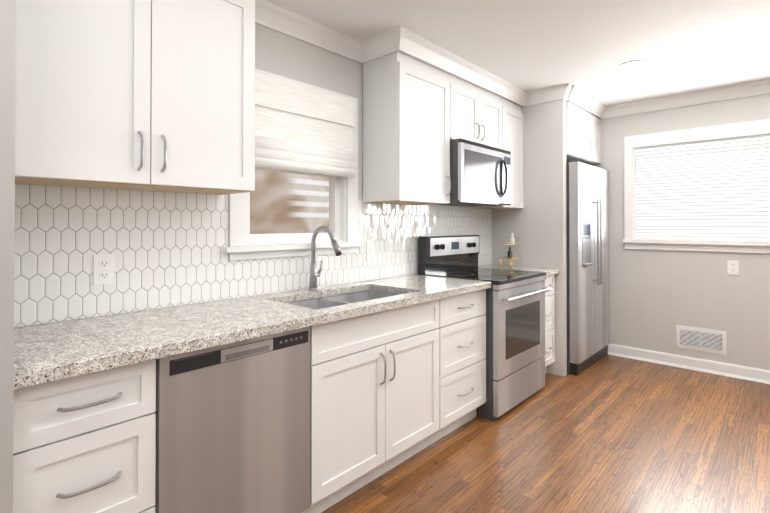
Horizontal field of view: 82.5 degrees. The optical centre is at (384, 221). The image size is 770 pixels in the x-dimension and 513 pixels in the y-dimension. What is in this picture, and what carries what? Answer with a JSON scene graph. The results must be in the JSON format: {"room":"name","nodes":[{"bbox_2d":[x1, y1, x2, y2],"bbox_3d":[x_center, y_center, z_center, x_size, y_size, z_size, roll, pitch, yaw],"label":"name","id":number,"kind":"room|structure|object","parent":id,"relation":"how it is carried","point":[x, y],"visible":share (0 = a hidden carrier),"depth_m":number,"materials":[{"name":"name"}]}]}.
{"room":"kitchen","nodes":[
{"label":"kitchen","id":0,"kind":"room"},
{"bbox_2d":[0,0,15,512],"bbox_3d":[-1.652,0.064,0.748,0.700,2.458,1.480,0,-1,42],"label":"wall","id":1,"kind":"structure","parent":0,"point":[7,108],"depth_m":1.05,"materials":[{"name":"grey paint"}]},
{"bbox_2d":[15,23,488,327],"bbox_3d":[-0.425,0.077,2.721,0.150,2.458,6.347,0,-1,42],"label":"wall","id":2,"kind":"structure","parent":0,"point":[280,54],"depth_m":2.60,"materials":[{"name":"grey paint"}]},
{"bbox_2d":[15,0,254,194],"bbox_3d":[-0.978,-0.646,1.735,0.355,1.021,0.874,0,-1,42],"label":"upper cabinet","id":3,"kind":"object","parent":2,"relation":"attached to","point":[149,95],"visible":1,"depth_m":1.61,"materials":[{"name":"white wood"}]},
{"bbox_2d":[14,184,491,327],"bbox_3d":[-0.196,0.123,2.855,0.006,0.540,3.591,0,-1,42],"label":"tile backsplash","id":4,"kind":"structure","parent":2,"relation":"attached to","point":[166,248],"depth_m":1.97,"materials":[{"name":"white tile"}]},
{"bbox_2d":[93,254,114,284],"bbox_3d":[-1.151,0.196,1.797,0.009,0.122,0.075,0,-1,42],"label":"outlet","id":5,"kind":"object","parent":4,"relation":"attached to","point":[103,269],"visible":1,"depth_m":1.79,"materials":[{"name":"white plastic"}]},
{"bbox_2d":[366,242,374,259],"bbox_3d":[-0.095,0.197,2.951,0.011,0.122,0.075,0,-1,42],"label":"light switch","id":6,"kind":"object","parent":4,"relation":"attached to","point":[370,250],"visible":1,"depth_m":2.94,"materials":[{"name":"white plastic"}]},
{"bbox_2d":[223,68,362,259],"bbox_3d":[-0.531,-0.304,2.572,0.198,1.001,0.940,0,-1,42],"label":"window","id":7,"kind":"structure","parent":2,"relation":"in","point":[343,211],"depth_m":2.57,"materials":[{"name":"white wood"}]},
{"bbox_2d":[255,71,355,177],"bbox_3d":[-0.470,-0.526,2.479,0.073,0.489,0.793,0,-1,42],"label":"blinds","id":8,"kind":"object","parent":7,"relation":"attached to","point":[302,128],"visible":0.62,"depth_m":2.46,"materials":[{"name":"white fabric"}]},
{"bbox_2d":[255,0,374,63],"bbox_3d":[-0.458,-1.103,2.525,0.078,0.099,0.985,0,-1,42],"label":"crown molding","id":9,"kind":"structure","parent":2,"relation":"attached to","point":[272,16],"depth_m":2.55,"materials":[{"name":"white wood"}]},
{"bbox_2d":[363,51,454,204],"bbox_3d":[0.157,-0.638,3.003,0.319,1.018,0.552,0,-1,42],"label":"upper cabinet","id":10,"kind":"object","parent":2,"relation":"attached to","point":[418,115],"depth_m":2.84,"materials":[{"name":"white wood"}]},
{"bbox_2d":[383,26,534,105],"bbox_3d":[0.669,-1.097,3.283,0.120,0.099,1.810,0,-1,42],"label":"crown molding","id":11,"kind":"structure","parent":10,"relation":"attached to","point":[400,38],"depth_m":3.04,"materials":[{"name":"white wood"}]},
{"bbox_2d":[455,76,502,148],"bbox_3d":[0.605,-0.864,3.495,0.319,0.560,0.771,0,-1,42],"label":"upper cabinet","id":12,"kind":"object","parent":2,"relation":"attached to","point":[478,110],"depth_m":3.39,"materials":[{"name":"white wood"}]},
{"bbox_2d":[433,138,511,206],"bbox_3d":[0.649,-0.357,3.451,0.438,0.443,0.756,0,-1,42],"label":"over-the-range microwave","id":13,"kind":"object","parent":12,"relation":"attached to","point":[480,174],"visible":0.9,"depth_m":3.24,"materials":[{"name":"silver metal"}]},
{"bbox_2d":[470,97,523,208],"bbox_3d":[1.001,-0.632,3.927,0.319,1.018,0.398,0,-1,42],"label":"upper cabinet","id":14,"kind":"object","parent":2,"relation":"attached to","point":[512,115],"depth_m":3.85,"materials":[{"name":"white wood"}]},
{"bbox_2d":[566,100,600,164],"bbox_3d":[1.639,-0.860,4.325,0.728,0.556,0.897,0,-1,42],"label":"upper cabinet","id":15,"kind":"object","parent":2,"relation":"attached to","point":[583,135],"visible":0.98,"depth_m":4.05,"materials":[{"name":"white wood"}]},
{"bbox_2d":[266,0,769,105],"bbox_3d":[0.996,-1.191,1.431,4.300,0.060,6.647,0,-1,42],"label":"ceiling","id":16,"kind":"structure","parent":0,"point":[589,47],"depth_m":2.71,"materials":[{"name":"white paint"}]},
{"bbox_2d":[619,60,646,69],"bbox_3d":[1.808,-1.145,3.204,0.176,0.006,0.176,0,-1,42],"label":"recessed light","id":17,"kind":"object","parent":16,"relation":"in","point":[634,64],"visible":0.98,"depth_m":3.19,"materials":[{"name":"white"}]},
{"bbox_2d":[492,99,566,376],"bbox_3d":[1.288,0.086,3.981,0.680,2.458,0.070,0,-1,42],"label":"wall","id":18,"kind":"structure","parent":0,"point":[537,222],"depth_m":3.84,"materials":[{"name":"grey paint"}]},
{"bbox_2d":[555,83,606,118],"bbox_3d":[1.810,-1.092,3.999,0.118,0.099,0.943,0,-1,42],"label":"crown molding","id":19,"kind":"structure","parent":18,"relation":"attached to","point":[572,93],"depth_m":3.88,"materials":[{"name":"white wood"}]},
{"bbox_2d":[321,354,769,512],"bbox_3d":[0.900,1.331,1.976,5.200,0.060,7.347,0,-1,42],"label":"floor","id":20,"kind":"structure","parent":0,"point":[607,433],"depth_m":2.46,"materials":[{"name":"brown wood"}]},
{"bbox_2d":[13,360,155,512],"bbox_3d":[-1.047,0.861,1.438,0.637,0.871,0.356,0,-1,42],"label":"base cabinet","id":21,"kind":"object","parent":20,"relation":"on","point":[85,443],"visible":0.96,"depth_m":1.25,"materials":[{"name":"white wood"}]},
{"bbox_2d":[154,327,309,512],"bbox_3d":[-0.728,0.865,1.798,0.600,0.866,0.594,0,-1,42],"label":"dishwasher","id":22,"kind":"object","parent":20,"relation":"on","point":[232,427],"visible":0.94,"depth_m":1.57,"materials":[{"name":"silver metal"}]},
{"bbox_2d":[295,299,438,512],"bbox_3d":[-0.206,0.867,2.359,0.637,0.871,0.920,0,-1,42],"label":"base cabinet","id":23,"kind":"object","parent":20,"relation":"on","point":[374,395],"visible":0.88,"depth_m":2.10,"materials":[{"name":"white wood"}]},
{"bbox_2d":[14,264,559,389],"bbox_3d":[0.044,0.412,2.634,0.645,0.040,3.589,0,-1,42],"label":"countertop","id":24,"kind":"structure","parent":23,"relation":"on","point":[49,352],"depth_m":1.64,"materials":[{"name":"stone"}]},
{"bbox_2d":[309,226,341,289],"bbox_3d":[-0.325,0.206,2.462,0.261,0.366,0.086,0,-1,42],"label":"faucet","id":25,"kind":"object","parent":24,"relation":"on","point":[314,274],"visible":1,"depth_m":2.50,"materials":[{"name":"silver metal"}]},
{"bbox_2d":[287,290,399,309],"bbox_3d":[-0.203,0.537,2.354,0.444,0.211,0.784,0,-1,42],"label":"sink basin","id":26,"kind":"object","parent":24,"relation":"in","point":[334,300],"visible":0.04,"depth_m":2.58,"materials":[{"name":"silver metal"}]},
{"bbox_2d":[499,233,521,267],"bbox_3d":[1.101,0.250,3.835,0.098,0.301,0.241,0,-1,42],"label":"tiered tray","id":27,"kind":"object","parent":24,"relation":"on","point":[510,257],"visible":1,"depth_m":3.81,"materials":[{"name":"gold metal"}]},
{"bbox_2d":[429,289,485,444],"bbox_3d":[0.284,0.871,2.895,0.637,0.871,0.525,0,-1,42],"label":"base cabinet","id":28,"kind":"object","parent":20,"relation":"on","point":[462,357],"visible":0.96,"depth_m":2.69,"materials":[{"name":"white wood"}]},
{"bbox_2d":[418,235,550,420],"bbox_3d":[0.769,0.710,3.334,0.720,1.200,0.760,0,-1,42],"label":"range","id":29,"kind":"object","parent":20,"relation":"on","point":[515,337],"visible":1,"depth_m":3.13,"materials":[{"name":"silver metal"}]},
{"bbox_2d":[544,274,554,373],"bbox_3d":[1.118,0.877,3.808,0.637,0.871,0.396,0,-1,42],"label":"base cabinet","id":30,"kind":"object","parent":20,"relation":"on","point":[549,355],"visible":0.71,"depth_m":3.69,"materials":[{"name":"white wood"}]},
{"bbox_2d":[566,162,609,375],"bbox_3d":[1.685,0.401,4.278,0.802,1.828,0.885,0,-1,42],"label":"refrigerator","id":31,"kind":"object","parent":20,"relation":"on","point":[588,282],"visible":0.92,"depth_m":3.88,"materials":[{"name":"silver metal"}]},
{"bbox_2d":[591,93,769,369],"bbox_3d":[3.141,0.084,3.659,3.850,2.458,0.150,0,-1,42],"label":"wall","id":32,"kind":"structure","parent":0,"point":[657,297],"depth_m":3.97,"materials":[{"name":"grey paint"}]},
{"bbox_2d":[607,79,769,117],"bbox_3d":[3.231,-1.096,3.432,2.900,0.099,0.078,0,-1,42],"label":"crown molding","id":33,"kind":"structure","parent":32,"relation":"attached to","point":[760,87],"depth_m":3.89,"materials":[{"name":"white wood"}]},
{"bbox_2d":[608,344,769,383],"bbox_3d":[3.266,1.259,3.417,2.970,0.104,0.026,0,-1,42],"label":"baseboard","id":34,"kind":"structure","parent":32,"relation":"attached to","point":[730,370],"depth_m":3.88,"materials":[{"name":"white wood"}]},
{"bbox_2d":[623,119,769,252],"bbox_3d":[3.084,-0.287,3.681,1.924,1.090,0.200,0,-1,42],"label":"window","id":35,"kind":"structure","parent":32,"relation":"in","point":[718,133],"depth_m":3.96,"materials":[{"name":"white wood"}]},
{"bbox_2d":[635,135,769,239],"bbox_3d":[3.072,-0.278,3.667,1.732,0.853,0.060,0,-1,42],"label":"window blind","id":36,"kind":"object","parent":35,"relation":"attached to","point":[719,189],"visible":1,"depth_m":3.88,"materials":[{"name":"white"}]},
{"bbox_2d":[676,325,725,354],"bbox_3d":[2.783,1.040,3.869,0.360,0.200,0.014,0,-1,42],"label":"air vent","id":37,"kind":"object","parent":32,"relation":"in","point":[703,339],"visible":1,"depth_m":3.86,"materials":[{"name":"white metal"}]},
{"bbox_2d":[727,260,738,274],"bbox_3d":[2.953,0.388,3.721,0.075,0.122,0.009,0,-1,42],"label":"outlet","id":38,"kind":"object","parent":32,"relation":"attached to","point":[733,267],"visible":1,"depth_m":3.72,"materials":[{"name":"white plastic"}]},
{"label":"outside","id":39,"kind":"structure","parent":0,"visible":0},
{"bbox_2d":[250,170,328,233],"bbox_3d":[-0.904,-0.192,2.993,0.020,3.000,2.800,0,-1,42],"label":"window pane","id":40,"kind":"structure","parent":39,"point":[281,202],"depth_m":3.20,"materials":[{"name":"glass"}]}
]}

